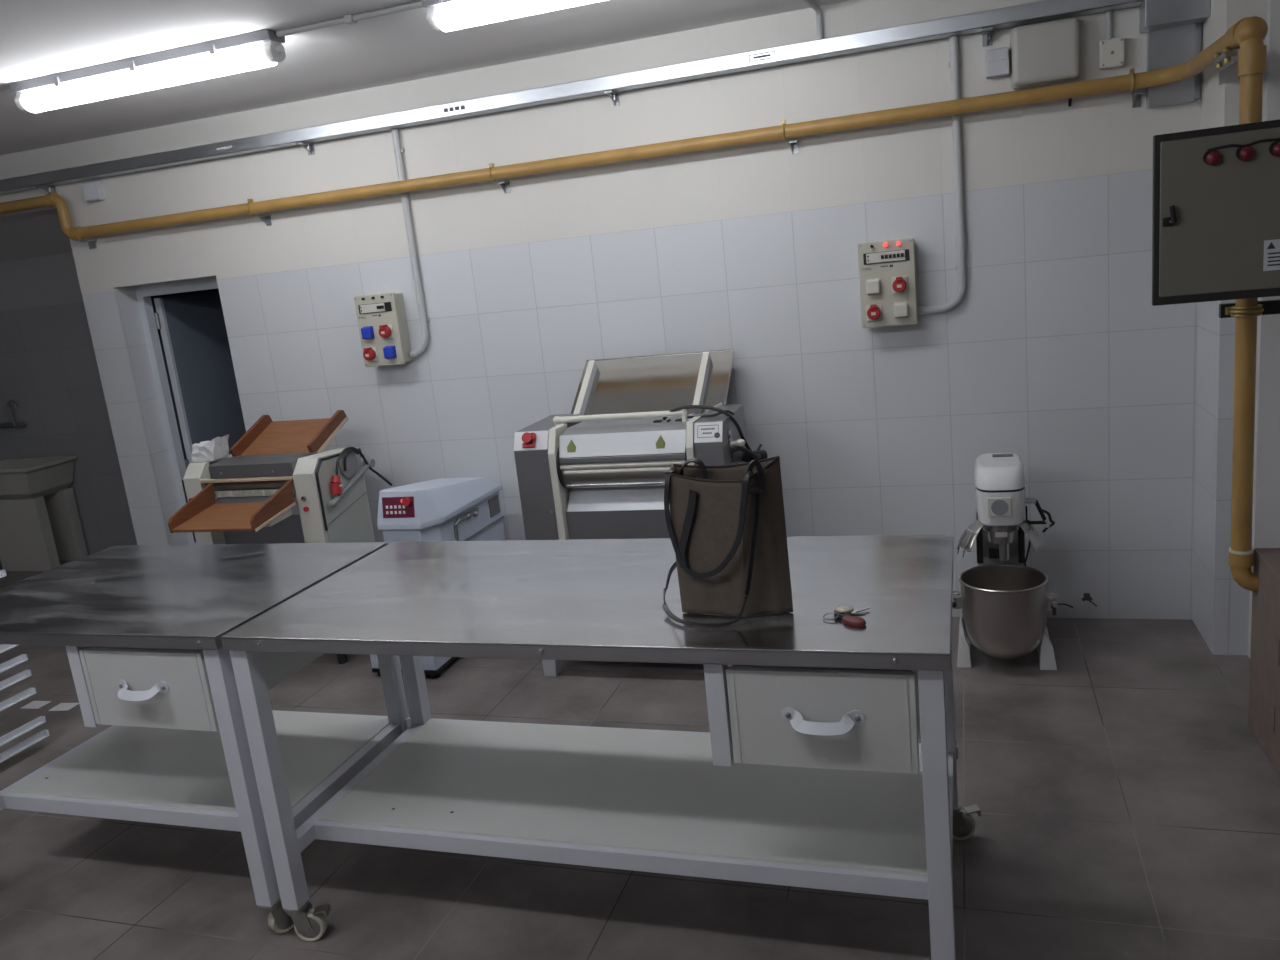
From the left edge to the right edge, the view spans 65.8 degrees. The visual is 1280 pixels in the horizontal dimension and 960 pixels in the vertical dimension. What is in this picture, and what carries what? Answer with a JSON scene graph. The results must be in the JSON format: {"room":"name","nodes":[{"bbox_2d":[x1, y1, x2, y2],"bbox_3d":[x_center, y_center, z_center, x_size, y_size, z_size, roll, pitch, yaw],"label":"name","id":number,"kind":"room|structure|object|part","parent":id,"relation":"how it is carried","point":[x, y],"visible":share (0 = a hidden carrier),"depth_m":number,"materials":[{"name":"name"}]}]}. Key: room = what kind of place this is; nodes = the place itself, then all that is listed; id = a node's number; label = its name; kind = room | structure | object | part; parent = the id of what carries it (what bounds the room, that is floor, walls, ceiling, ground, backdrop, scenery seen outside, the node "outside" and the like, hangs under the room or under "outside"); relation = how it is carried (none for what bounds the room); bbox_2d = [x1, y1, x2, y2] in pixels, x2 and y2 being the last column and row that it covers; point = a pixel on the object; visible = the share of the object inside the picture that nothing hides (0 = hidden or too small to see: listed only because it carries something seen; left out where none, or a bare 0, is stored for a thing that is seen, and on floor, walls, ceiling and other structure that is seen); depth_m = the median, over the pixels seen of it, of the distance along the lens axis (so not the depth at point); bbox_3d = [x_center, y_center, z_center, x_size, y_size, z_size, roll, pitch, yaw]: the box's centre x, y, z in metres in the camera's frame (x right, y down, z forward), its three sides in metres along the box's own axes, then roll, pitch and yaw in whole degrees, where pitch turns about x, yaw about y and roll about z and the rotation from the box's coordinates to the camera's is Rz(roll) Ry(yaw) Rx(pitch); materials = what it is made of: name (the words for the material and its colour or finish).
{"room":"commercial kitchen","nodes":[
{"label":"commercial kitchen","id":0,"kind":"room"},
{"bbox_2d":[0,213,71,261],"bbox_3d":[-5.487,-1.603,6.673,5.440,0.485,0.800,-2,13,18],"label":"wall","id":1,"kind":"structure","parent":0,"point":[38,236],"depth_m":6.14,"materials":[{"name":"paint"}]},
{"bbox_2d":[0,252,136,554],"bbox_3d":[-5.330,-0.577,6.884,5.540,2.600,1.100,-2,13,18],"label":"wall","id":2,"kind":"structure","parent":0,"point":[49,367],"depth_m":6.89,"materials":[{"name":"tile"}]},
{"bbox_2d":[0,400,26,428],"bbox_3d":[-4.483,-0.465,7.022,0.240,0.205,0.088,-2,13,18],"label":"tap","id":3,"kind":"object","parent":2,"relation":"attached to","point":[14,423],"visible":1,"depth_m":7.00,"materials":[{"name":"metal"}]},
{"bbox_3d":[-4.418,-0.473,6.984,0.092,0.187,0.037,-2,13,18],"label":"spout","id":4,"kind":"part","parent":3,"relation":"part of","materials":[{"name":"metal"}]},
{"bbox_2d":[151,289,218,459],"bbox_3d":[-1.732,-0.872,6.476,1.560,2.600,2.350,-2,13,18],"label":"door frame","id":5,"kind":"structure","parent":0,"point":[209,290],"depth_m":5.74,"materials":[{"name":"grey metal"}]},
{"bbox_2d":[0,0,849,154],"bbox_3d":[-1.490,-1.057,0.965,11.400,0.120,7.600,-2,13,18],"label":"ceiling","id":6,"kind":"structure","parent":0,"point":[39,38],"depth_m":3.80,"materials":[{"name":"paint"}]},
{"bbox_2d":[8,29,285,112],"bbox_3d":[-1.832,-1.494,3.647,1.224,0.108,0.103,-2,13,18],"label":"ceiling lamp","id":7,"kind":"object","parent":6,"relation":"attached to","point":[259,49],"visible":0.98,"depth_m":3.59,"materials":[{"name":"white plastic"}]},
{"bbox_2d":[276,1,422,36],"bbox_3d":[-0.983,-1.563,3.355,0.590,0.026,0.036,-2,13,18],"label":"conduit","id":8,"kind":"object","parent":6,"relation":"attached to","point":[350,19],"visible":0.91,"depth_m":3.34,"materials":[{"name":"grey plastic"}]},
{"bbox_2d":[422,0,604,31],"bbox_3d":[-0.126,-1.551,3.076,1.224,0.108,0.103,-2,13,18],"label":"ceiling lamp","id":9,"kind":"object","parent":6,"relation":"attached to","point":[445,15],"visible":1,"depth_m":3.18,"materials":[{"name":"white plastic"}]},
{"bbox_2d":[803,0,822,39],"bbox_3d":[0.547,-1.707,3.544,0.029,0.145,0.901,-1,13,23],"label":"conduit","id":10,"kind":"object","parent":6,"relation":"attached to","point":[811,3],"visible":0.91,"depth_m":3.92,"materials":[{"name":"grey plastic"}]},
{"bbox_2d":[0,0,1201,619],"bbox_3d":[-1.739,-0.571,5.175,8.230,2.575,0.200,-2,13,18],"label":"wall","id":11,"kind":"structure","parent":0,"point":[1056,353],"depth_m":4.28,"materials":[{"name":"tile"}]},
{"bbox_2d":[82,181,104,201],"bbox_3d":[-2.855,-1.508,5.164,0.090,0.094,0.050,-2,13,18],"label":"wall box","id":12,"kind":"object","parent":11,"relation":"attached to","point":[93,191],"visible":1,"depth_m":5.14,"materials":[{"name":"grey plastic"}]},
{"bbox_3d":[-2.862,-1.502,5.143,0.080,0.084,0.005,-2,13,18],"label":"lid","id":13,"kind":"part","parent":12,"relation":"part of","materials":[{"name":"white paint"}]},
{"bbox_2d":[134,277,245,544],"bbox_3d":[-2.259,-0.277,5.855,0.677,1.819,0.715,-2,13,18],"label":"door","id":14,"kind":"structure","parent":11,"relation":"in","point":[192,328],"depth_m":5.70,"materials":[{"name":"grey metal"}]},
{"bbox_2d":[354,292,412,366],"bbox_3d":[-1.253,-0.727,4.787,0.222,0.344,0.150,-2,13,18],"label":"panel","id":15,"kind":"object","parent":11,"relation":"attached to","point":[381,318],"visible":1,"depth_m":4.76,"materials":[{"name":"beige plastic"}]},
{"bbox_2d":[361,326,374,338],"bbox_3d":[-1.316,-0.710,4.770,0.056,0.060,0.032,-2,13,18],"label":"socket","id":16,"kind":"object","parent":15,"relation":"attached to","point":[367,332],"depth_m":4.76,"materials":[{"name":"blue plastic"}]},
{"bbox_2d":[363,347,377,360],"bbox_3d":[-1.310,-0.607,4.784,0.062,0.068,0.052,-2,13,18],"label":"socket","id":17,"kind":"object","parent":15,"relation":"attached to","point":[369,353],"depth_m":4.77,"materials":[{"name":"red plastic"}]},
{"bbox_2d":[379,324,393,338],"bbox_3d":[-1.220,-0.708,4.729,0.062,0.068,0.052,-2,13,18],"label":"socket","id":18,"kind":"object","parent":15,"relation":"attached to","point":[386,331],"depth_m":4.72,"materials":[{"name":"red plastic"}]},
{"bbox_2d":[383,346,396,358],"bbox_3d":[-1.206,-0.614,4.759,0.056,0.060,0.032,-2,13,18],"label":"socket","id":19,"kind":"object","parent":15,"relation":"attached to","point":[389,352],"depth_m":4.75,"materials":[{"name":"blue plastic"}]},
{"bbox_2d":[391,129,429,357],"bbox_3d":[-1.114,-1.111,4.704,0.117,1.057,0.039,-2,13,18],"label":"conduit","id":20,"kind":"object","parent":11,"relation":"attached to","point":[398,151],"visible":1,"depth_m":4.69,"materials":[{"name":"grey plastic"}]},
{"bbox_2d":[0,0,1209,194],"bbox_3d":[-1.806,-1.585,4.759,8.026,0.165,0.129,-2,13,18],"label":"cable tray","id":21,"kind":"object","parent":11,"relation":"attached to","point":[1154,14],"visible":0.98,"depth_m":4.10,"materials":[{"name":"metal"}]},
{"bbox_2d":[0,16,1267,591],"bbox_3d":[-1.835,-0.543,4.560,8.032,1.858,1.006,-2,13,18],"label":"gas pipe","id":22,"kind":"object","parent":11,"relation":"attached to","point":[1248,34],"visible":0.99,"depth_m":3.75,"materials":[{"name":"metal"}]},
{"bbox_2d":[857,238,917,327],"bbox_3d":[1.010,-0.801,4.032,0.222,0.344,0.150,-2,13,18],"label":"panel","id":23,"kind":"object","parent":11,"relation":"attached to","point":[887,276],"visible":1,"depth_m":4.00,"materials":[{"name":"beige plastic"}]},
{"bbox_2d":[866,279,880,294],"bbox_3d":[0.947,-0.784,4.014,0.056,0.060,0.032,-2,13,18],"label":"socket","id":24,"kind":"object","parent":23,"relation":"attached to","point":[873,286],"depth_m":4.00,"materials":[{"name":"white plastic"}]},
{"bbox_2d":[866,304,881,320],"bbox_3d":[0.953,-0.681,4.028,0.062,0.068,0.052,-2,13,18],"label":"socket","id":25,"kind":"object","parent":23,"relation":"attached to","point":[873,311],"depth_m":4.02,"materials":[{"name":"red plastic"}]},
{"bbox_2d":[867,253,903,261],"bbox_3d":[0.987,-0.896,3.975,0.143,0.024,0.005,-2,13,18],"label":"circuit breakers","id":26,"kind":"object","parent":23,"relation":"attached to","point":[871,257],"depth_m":3.98,"materials":[{"name":"white plastic"}]},
{"bbox_2d":[892,276,907,293],"bbox_3d":[1.043,-0.782,3.973,0.062,0.068,0.052,-2,13,18],"label":"socket","id":27,"kind":"object","parent":23,"relation":"attached to","point":[899,283],"depth_m":3.96,"materials":[{"name":"red plastic"}]},
{"bbox_2d":[894,302,908,317],"bbox_3d":[1.057,-0.689,4.003,0.056,0.060,0.032,-2,13,18],"label":"socket","id":28,"kind":"object","parent":23,"relation":"attached to","point":[901,309],"depth_m":3.99,"materials":[{"name":"white plastic"}]},
{"bbox_2d":[918,36,967,315],"bbox_3d":[1.188,-1.191,3.934,0.200,1.050,0.039,-2,13,18],"label":"conduit","id":29,"kind":"object","parent":11,"relation":"attached to","point":[954,63],"visible":1,"depth_m":3.91,"materials":[{"name":"grey plastic"}]},
{"bbox_2d":[985,47,1009,78],"bbox_3d":[1.362,-1.590,3.768,0.085,0.098,0.053,-2,13,18],"label":"junction box","id":30,"kind":"object","parent":11,"relation":"attached to","point":[996,60],"visible":1,"depth_m":3.75,"materials":[{"name":"grey plastic"}]},
{"bbox_3d":[1.352,-1.609,3.740,0.077,0.039,0.003,-2,13,18],"label":"lid","id":31,"kind":"part","parent":30,"relation":"part of","materials":[{"name":"grey plastic"}]},
{"bbox_2d":[1010,18,1079,89],"bbox_3d":[1.516,-1.596,3.699,0.239,0.218,0.085,-2,13,18],"label":"junction box","id":32,"kind":"object","parent":11,"relation":"attached to","point":[1045,53],"visible":1,"depth_m":3.66,"materials":[{"name":"grey plastic"}]},
{"bbox_2d":[1082,593,1096,605],"bbox_3d":[1.889,0.502,4.154,0.058,0.055,0.019,6,17,43],"label":"wall hole","id":33,"kind":"structure","parent":11,"relation":"attached to","point":[1087,597],"depth_m":4.16,"materials":[{"name":"black"}]},
{"bbox_2d":[1099,10,1124,69],"bbox_3d":[1.738,-1.625,3.643,0.084,0.199,0.042,-2,13,18],"label":"junction box","id":34,"kind":"object","parent":11,"relation":"attached to","point":[1111,50],"visible":1,"depth_m":3.64,"materials":[{"name":"beige plastic"}]},
{"bbox_2d":[1146,23,1201,107],"bbox_3d":[1.948,-1.510,3.604,0.175,0.265,0.042,-2,13,18],"label":"cable tray","id":35,"kind":"object","parent":11,"relation":"attached to","point":[1167,47],"visible":0.77,"depth_m":3.59,"materials":[{"name":"metal"}]},
{"bbox_3d":[1.940,-1.415,3.609,0.150,0.080,0.002,-2,13,18],"label":"plate","id":36,"kind":"part","parent":35,"relation":"part of","materials":[{"name":"metal"}]},
{"bbox_2d":[0,559,1279,959],"bbox_3d":[-2.130,1.310,3.077,14.100,0.100,10.000,-2,13,18],"label":"floor","id":37,"kind":"structure","parent":0,"point":[1125,792],"depth_m":2.83,"materials":[{"name":"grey tile"}]},
{"bbox_2d":[0,570,49,762],"bbox_3d":[-2.823,0.779,3.627,0.546,0.840,0.850,-2,13,18],"label":"rack","id":38,"kind":"object","parent":37,"relation":"on","point":[23,729],"visible":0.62,"depth_m":3.90,"materials":[{"name":"white metal"}]},
{"bbox_3d":[-2.610,0.462,3.471,0.023,0.025,0.840,-2,13,18],"label":"slide rail","id":39,"kind":"part","parent":38,"relation":"part of","materials":[{"name":"silver metal"}]},
{"bbox_3d":[-2.581,0.734,3.531,0.023,0.025,0.840,-2,13,18],"label":"slide rail","id":40,"kind":"part","parent":38,"relation":"part of","materials":[{"name":"silver metal"}]},
{"bbox_3d":[-2.574,0.803,3.547,0.023,0.025,0.840,-2,13,18],"label":"slide rail","id":41,"kind":"part","parent":38,"relation":"part of","materials":[{"name":"silver metal"}]},
{"bbox_3d":[-2.567,0.868,3.561,0.023,0.025,0.840,-2,13,18],"label":"slide rail","id":42,"kind":"part","parent":38,"relation":"part of","materials":[{"name":"white metal"}]},
{"bbox_3d":[-2.559,0.942,3.577,0.023,0.025,0.840,-2,13,18],"label":"slide rail","id":43,"kind":"part","parent":38,"relation":"part of","materials":[{"name":"white metal"}]},
{"bbox_3d":[-2.544,1.067,3.610,0.023,0.025,0.850,-2,13,18],"label":"slide rail","id":44,"kind":"part","parent":38,"relation":"part of","materials":[{"name":"silver metal"}]},
{"bbox_3d":[-2.538,1.126,3.623,0.023,0.025,0.850,-2,13,18],"label":"slide rail","id":45,"kind":"part","parent":38,"relation":"part of","materials":[{"name":"silver metal"}]},
{"bbox_2d":[21,701,50,708],"bbox_3d":[-2.729,1.015,4.465,0.100,0.002,0.075,-3,13,16],"label":"paper scrap","id":46,"kind":"object","parent":37,"relation":"on","point":[35,704],"visible":1,"depth_m":4.46,"materials":[{"name":"white paper"}]},
{"bbox_2d":[0,455,87,570],"bbox_3d":[-4.300,0.246,6.964,0.650,0.752,0.410,-2,13,18],"label":"utility sink","id":47,"kind":"object","parent":37,"relation":"on","point":[40,523],"visible":0.92,"depth_m":6.87,"materials":[{"name":"ceramic"}]},
{"bbox_3d":[-4.306,0.380,6.903,0.450,0.520,0.080,-2,13,18],"label":"leg","id":48,"kind":"part","parent":47,"relation":"part of","materials":[{"name":"metal"}]},
{"bbox_2d":[0,455,76,498],"bbox_3d":[-4.326,0.001,6.910,0.650,0.247,0.410,-2,13,18],"label":"basin","id":49,"kind":"object","parent":47,"relation":"in","point":[50,476],"depth_m":6.80,"materials":[{"name":"metal"}]},
{"bbox_3d":[-4.224,0.323,7.121,0.430,0.520,0.080,-2,13,18],"label":"leg","id":50,"kind":"part","parent":47,"relation":"part of","materials":[{"name":"metal"}]},
{"bbox_2d":[49,703,78,710],"bbox_3d":[-2.566,1.011,4.407,0.100,0.002,0.075,-3,13,12],"label":"paper scrap","id":51,"kind":"object","parent":37,"relation":"on","point":[62,706],"visible":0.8,"depth_m":4.40,"materials":[{"name":"white paper"}]},
{"bbox_2d":[0,542,410,933],"bbox_3d":[-1.421,0.733,3.072,1.162,0.876,0.858,-2,13,18],"label":"work table","id":52,"kind":"object","parent":37,"relation":"on","point":[141,628],"visible":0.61,"depth_m":2.87,"materials":[{"name":"silver metal"}]},
{"bbox_3d":[-1.888,0.925,3.265,0.036,0.040,0.660,-2,13,18],"label":"rail","id":53,"kind":"part","parent":52,"relation":"part of","materials":[{"name":"white metal"}]},
{"bbox_3d":[-1.482,0.545,2.649,0.039,0.234,0.042,-2,13,18],"label":"drawer post","id":54,"kind":"part","parent":52,"relation":"part of","materials":[{"name":"grey metal"}]},
{"bbox_3d":[-1.292,0.542,2.541,0.168,0.038,0.045,-2,13,18],"label":"handle","id":55,"kind":"part","parent":52,"relation":"part of","materials":[{"name":"white paint"}]},
{"bbox_2d":[7,711,389,812],"bbox_3d":[-1.376,0.873,3.154,1.004,0.014,0.598,-2,13,18],"label":"shelf","id":56,"kind":"object","parent":52,"relation":"attached to","point":[123,769],"depth_m":3.08,"materials":[{"name":"white metal"}]},
{"bbox_3d":[-1.179,0.467,2.865,0.397,0.213,0.662,-2,13,18],"label":"drawer","id":57,"kind":"part","parent":52,"relation":"part of","materials":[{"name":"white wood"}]},
{"bbox_3d":[-1.026,0.770,2.562,0.048,0.728,0.050,-2,13,18],"label":"leg","id":58,"kind":"part","parent":52,"relation":"part of","materials":[{"name":"white paint"}]},
{"bbox_3d":[-0.898,0.893,2.934,0.036,0.040,0.660,-2,13,18],"label":"rail","id":59,"kind":"part","parent":52,"relation":"part of","materials":[{"name":"grey metal"}]},
{"bbox_3d":[-0.814,0.604,3.215,0.048,0.728,0.050,-2,13,18],"label":"leg","id":60,"kind":"part","parent":52,"relation":"part of","materials":[{"name":"white paint"}]},
{"bbox_2d":[168,410,391,663],"bbox_3d":[-1.681,0.290,4.641,0.776,1.119,0.846,-2,13,18],"label":"dough sheeter","id":61,"kind":"object","parent":37,"relation":"on","point":[247,496],"visible":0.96,"depth_m":4.51,"materials":[{"name":"white metal"}]},
{"bbox_2d":[191,434,228,461],"bbox_3d":[-2.017,-0.148,4.638,0.165,0.116,0.109,-2,13,18],"label":"paper bag","id":62,"kind":"object","parent":61,"relation":"on","point":[215,449],"visible":0.99,"depth_m":4.60,"materials":[{"name":"white paper"}]},
{"bbox_3d":[-1.746,0.095,4.465,0.430,0.038,0.051,-2,13,18],"label":"scraper plate","id":63,"kind":"part","parent":61,"relation":"part of","materials":[{"name":"metal"}]},
{"bbox_2d":[209,452,317,478],"bbox_3d":[-1.728,-0.068,4.540,0.453,0.076,0.204,-2,13,18],"label":"hood","id":64,"kind":"object","parent":61,"relation":"attached to","point":[274,465],"depth_m":4.47,"materials":[{"name":"silver metal"}]},
{"bbox_2d":[370,477,505,677],"bbox_3d":[-0.925,0.374,4.559,0.405,0.834,0.735,-2,13,18],"label":"machine","id":65,"kind":"object","parent":37,"relation":"on","point":[441,509],"visible":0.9,"depth_m":4.29,"materials":[{"name":"white plastic"}]},
{"bbox_2d":[377,477,502,529],"bbox_3d":[-0.930,0.050,4.471,0.340,0.166,0.706,-2,13,18],"label":"hood","id":66,"kind":"object","parent":65,"relation":"attached to","point":[431,504],"depth_m":4.21,"materials":[{"name":"white metal"}]},
{"bbox_2d":[488,495,499,517],"bbox_3d":[-0.694,0.126,4.704,0.005,0.085,0.100,-2,13,18],"label":"vent","id":67,"kind":"object","parent":65,"relation":"attached to","point":[493,500],"depth_m":4.70,"materials":[{"name":"grey metal"}]},
{"bbox_2d":[221,534,980,959],"bbox_3d":[-0.048,0.688,2.609,1.784,0.876,0.850,-2,13,18],"label":"work table","id":68,"kind":"object","parent":37,"relation":"on","point":[811,769],"visible":1,"depth_m":2.45,"materials":[{"name":"silver metal"}]},
{"bbox_3d":[-0.947,0.768,2.536,0.050,0.728,0.050,-2,13,18],"label":"leg","id":69,"kind":"part","parent":68,"relation":"part of","materials":[{"name":"white paint"}]},
{"bbox_3d":[-0.819,0.890,2.908,0.036,0.040,0.660,-2,13,18],"label":"rail","id":70,"kind":"part","parent":68,"relation":"part of","materials":[{"name":"grey metal"}]},
{"bbox_3d":[-0.734,0.601,3.188,0.050,0.728,0.050,-2,13,18],"label":"leg","id":71,"kind":"part","parent":68,"relation":"part of","materials":[{"name":"white paint"}]},
{"bbox_2d":[318,719,926,876],"bbox_3d":[-0.024,0.828,2.702,1.599,0.014,0.598,-2,13,18],"label":"shelf","id":72,"kind":"object","parent":68,"relation":"attached to","point":[600,793],"depth_m":2.61,"materials":[{"name":"white metal"}]},
{"bbox_3d":[0.169,0.491,2.098,0.041,0.234,0.042,-2,13,18],"label":"drawer post","id":73,"kind":"part","parent":68,"relation":"part of","materials":[{"name":"white metal"}]},
{"bbox_2d":[663,456,792,626],"bbox_3d":[0.172,0.125,2.179,0.306,0.354,0.196,-2,13,18],"label":"tote bag","id":74,"kind":"object","parent":68,"relation":"on","point":[726,525],"visible":1,"depth_m":2.15,"materials":[{"name":"brown fabric"}]},
{"bbox_3d":[0.105,0.109,2.173,0.063,0.180,0.009,1,14,30],"label":"handle","id":75,"kind":"part","parent":74,"relation":"part of","materials":[{"name":"black leather"}]},
{"bbox_3d":[0.115,-0.024,2.199,0.076,0.048,0.022,3,16,37],"label":"handle","id":76,"kind":"part","parent":74,"relation":"part of","materials":[{"name":"black fabric"}]},
{"bbox_3d":[0.154,0.095,2.151,0.218,0.244,0.122,-2,13,18],"label":"handle","id":77,"kind":"part","parent":74,"relation":"part of","materials":[{"name":"black leather"}]},
{"bbox_3d":[0.467,0.412,2.315,0.378,0.213,0.662,-2,13,18],"label":"drawer","id":78,"kind":"part","parent":68,"relation":"part of","materials":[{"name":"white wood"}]},
{"bbox_3d":[0.365,0.487,1.987,0.168,0.038,0.045,-2,13,18],"label":"handle","id":79,"kind":"part","parent":68,"relation":"part of","materials":[{"name":"white paint"}]},
{"bbox_2d":[823,606,869,626],"bbox_3d":[0.438,0.286,2.109,0.095,0.018,0.102,-2,13,18],"label":"bunch","id":80,"kind":"object","parent":68,"relation":"on","point":[844,612],"visible":1,"depth_m":2.11,"materials":[{"name":"metal"}]},
{"bbox_3d":[0.608,0.716,2.017,0.048,0.728,0.050,-2,13,18],"label":"leg","id":81,"kind":"part","parent":68,"relation":"part of","materials":[{"name":"white paint"}]},
{"bbox_3d":[0.736,0.838,2.388,0.036,0.040,0.660,-2,13,18],"label":"rail","id":82,"kind":"part","parent":68,"relation":"part of","materials":[{"name":"grey metal"}]},
{"bbox_3d":[0.820,0.549,2.669,0.048,0.728,0.050,-2,13,18],"label":"leg","id":83,"kind":"part","parent":68,"relation":"part of","materials":[{"name":"white paint"}]},
{"bbox_2d":[514,349,767,676],"bbox_3d":[0.086,0.129,4.199,0.970,1.255,0.709,-2,13,18],"label":"dough sheeter","id":84,"kind":"object","parent":37,"relation":"on","point":[597,470],"visible":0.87,"depth_m":3.96,"materials":[{"name":"metal"}]},
{"bbox_3d":[-0.435,-0.157,3.953,0.147,0.072,0.038,-2,13,18],"label":"plate","id":85,"kind":"part","parent":84,"relation":"part of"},
{"bbox_3d":[-0.373,0.762,4.183,0.068,0.125,0.060,-2,13,18],"label":"leg","id":86,"kind":"part","parent":84,"relation":"part of","materials":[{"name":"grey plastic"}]},
{"bbox_3d":[-0.050,0.015,3.903,0.522,0.020,0.020,-2,13,18],"label":"guide rod","id":87,"kind":"part","parent":84,"relation":"part of","materials":[{"name":"silver metal"}]},
{"bbox_3d":[0.037,0.350,4.134,0.532,0.562,0.370,-2,13,18],"label":"panel","id":88,"kind":"part","parent":84,"relation":"part of","materials":[{"name":"metal"}]},
{"bbox_3d":[-0.067,-0.059,3.858,0.522,0.024,0.024,-2,13,18],"label":"guide rod","id":89,"kind":"part","parent":84,"relation":"part of","materials":[{"name":"silver metal"}]},
{"bbox_3d":[-0.030,-0.177,3.982,0.522,0.106,0.322,-2,13,18],"label":"hood plate","id":90,"kind":"part","parent":84,"relation":"part of","materials":[{"name":"metal"}]},
{"bbox_2d":[570,349,733,415],"bbox_3d":[0.046,-0.403,4.279,0.686,0.248,0.333,-2,13,18],"label":"tray","id":91,"kind":"object","parent":84,"relation":"on","point":[662,382],"depth_m":4.28,"materials":[{"name":"silver metal"}]},
{"bbox_2d":[697,425,718,437],"bbox_3d":[0.256,-0.183,3.720,0.082,0.043,0.022,-2,13,18],"label":"print","id":92,"kind":"object","parent":84,"relation":"attached to","point":[703,431],"depth_m":3.72},
{"bbox_3d":[0.258,-0.180,3.721,0.109,0.072,0.038,-2,13,18],"label":"plate","id":93,"kind":"part","parent":84,"relation":"part of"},
{"bbox_3d":[0.373,-0.142,3.790,0.063,0.029,0.032,-2,13,18],"label":"knob","id":94,"kind":"part","parent":84,"relation":"part of","materials":[{"name":"white plastic"}]},
{"bbox_2d":[952,453,1072,669],"bbox_3d":[1.431,0.307,3.842,0.432,0.782,0.550,-2,13,18],"label":"mixer","id":95,"kind":"object","parent":37,"relation":"on","point":[1005,601],"visible":0.98,"depth_m":3.71,"materials":[{"name":"white metal"}]},
{"bbox_3d":[1.332,0.100,3.665,0.084,0.072,0.015,-2,13,18],"label":"control plate","id":96,"kind":"part","parent":95,"relation":"part of","materials":[{"name":"beige ceramic"}]},
{"bbox_3d":[1.380,-0.039,3.797,0.184,0.075,0.344,-2,13,18],"label":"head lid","id":97,"kind":"part","parent":95,"relation":"part of","materials":[{"name":"white ceramic"}]},
{"bbox_2d":[992,454,1012,456],"bbox_3d":[1.415,-0.096,3.858,0.075,0.004,0.040,-2,13,18],"label":"vent","id":98,"kind":"object","parent":95,"relation":"attached to","point":[993,455],"depth_m":3.85,"materials":[{"name":"grey metal"}]},
{"bbox_3d":[1.437,0.382,3.922,0.361,0.600,0.435,-2,13,18],"label":"frame","id":99,"kind":"part","parent":95,"relation":"part of","materials":[{"name":"white metal"}]},
{"bbox_2d":[952,564,1072,658],"bbox_3d":[1.416,0.518,3.776,0.432,0.312,0.320,-2,13,18],"label":"bowl","id":100,"kind":"object","parent":95,"relation":"on","point":[1004,606],"depth_m":3.69,"materials":[{"name":"silver metal"}]},
{"bbox_2d":[1192,0,1266,654],"bbox_3d":[3.582,-0.032,0.152,2.595,2.575,8.027,-7,12,-6],"label":"wall","id":101,"kind":"structure","parent":0,"point":[1220,606],"depth_m":3.62,"materials":[{"name":"tile"}]},
{"bbox_2d":[1152,119,1279,305],"bbox_3d":[1.730,-0.726,2.638,0.674,0.448,0.229,-2,13,18],"label":"electrical cabinet","id":102,"kind":"object","parent":101,"relation":"attached to","point":[1216,196],"visible":1,"depth_m":2.61,"materials":[{"name":"grey metal"}]},
{"bbox_2d":[1203,149,1221,165],"bbox_3d":[1.494,-0.842,2.579,0.042,0.042,0.030,-2,13,18],"label":"lamp","id":103,"kind":"object","parent":102,"relation":"attached to","point":[1211,157],"depth_m":2.58,"materials":[{"name":"red plastic"}]},
{"bbox_2d":[1236,145,1254,160],"bbox_3d":[1.566,-0.845,2.555,0.042,0.042,0.030,-2,13,18],"label":"lamp","id":104,"kind":"object","parent":102,"relation":"attached to","point":[1243,152],"depth_m":2.55,"materials":[{"name":"red plastic"}]},
{"bbox_3d":[1.682,-0.591,2.589,0.084,0.079,0.003,-2,13,18],"label":"label plate","id":105,"kind":"part","parent":102,"relation":"part of","materials":[{"name":"white paper"}]},
{"bbox_2d":[1267,242,1279,265],"bbox_3d":[1.677,-0.594,2.588,0.063,0.062,0.001,-2,13,18],"label":"print","id":106,"kind":"object","parent":102,"relation":"attached to","point":[1273,248],"depth_m":2.59},
{"bbox_2d":[1269,140,1279,156],"bbox_3d":[1.637,-0.848,2.531,0.042,0.042,0.030,-2,13,18],"label":"lamp","id":107,"kind":"object","parent":102,"relation":"attached to","point":[1274,145],"depth_m":2.53,"materials":[{"name":"red plastic"}]},
{"bbox_2d":[1219,299,1279,317],"bbox_3d":[1.930,-0.502,2.848,0.441,0.040,0.106,-2,13,18],"label":"rail","id":108,"kind":"object","parent":101,"relation":"attached to","point":[1266,307],"visible":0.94,"depth_m":2.90,"materials":[{"name":"black metal"}]},
{"bbox_2d":[1248,0,1279,657],"bbox_3d":[2.307,-0.606,3.373,0.355,2.575,0.120,-2,13,18],"label":"wall","id":109,"kind":"structure","parent":101,"relation":"attached to","point":[1266,472],"depth_m":3.44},
{"bbox_2d":[1248,548,1279,777],"bbox_3d":[2.040,0.540,2.913,0.341,0.600,0.370,-2,13,18],"label":"cabinet","id":110,"kind":"object","parent":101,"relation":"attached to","point":[1264,687],"depth_m":2.98,"materials":[{"name":"wood"}]}
]}

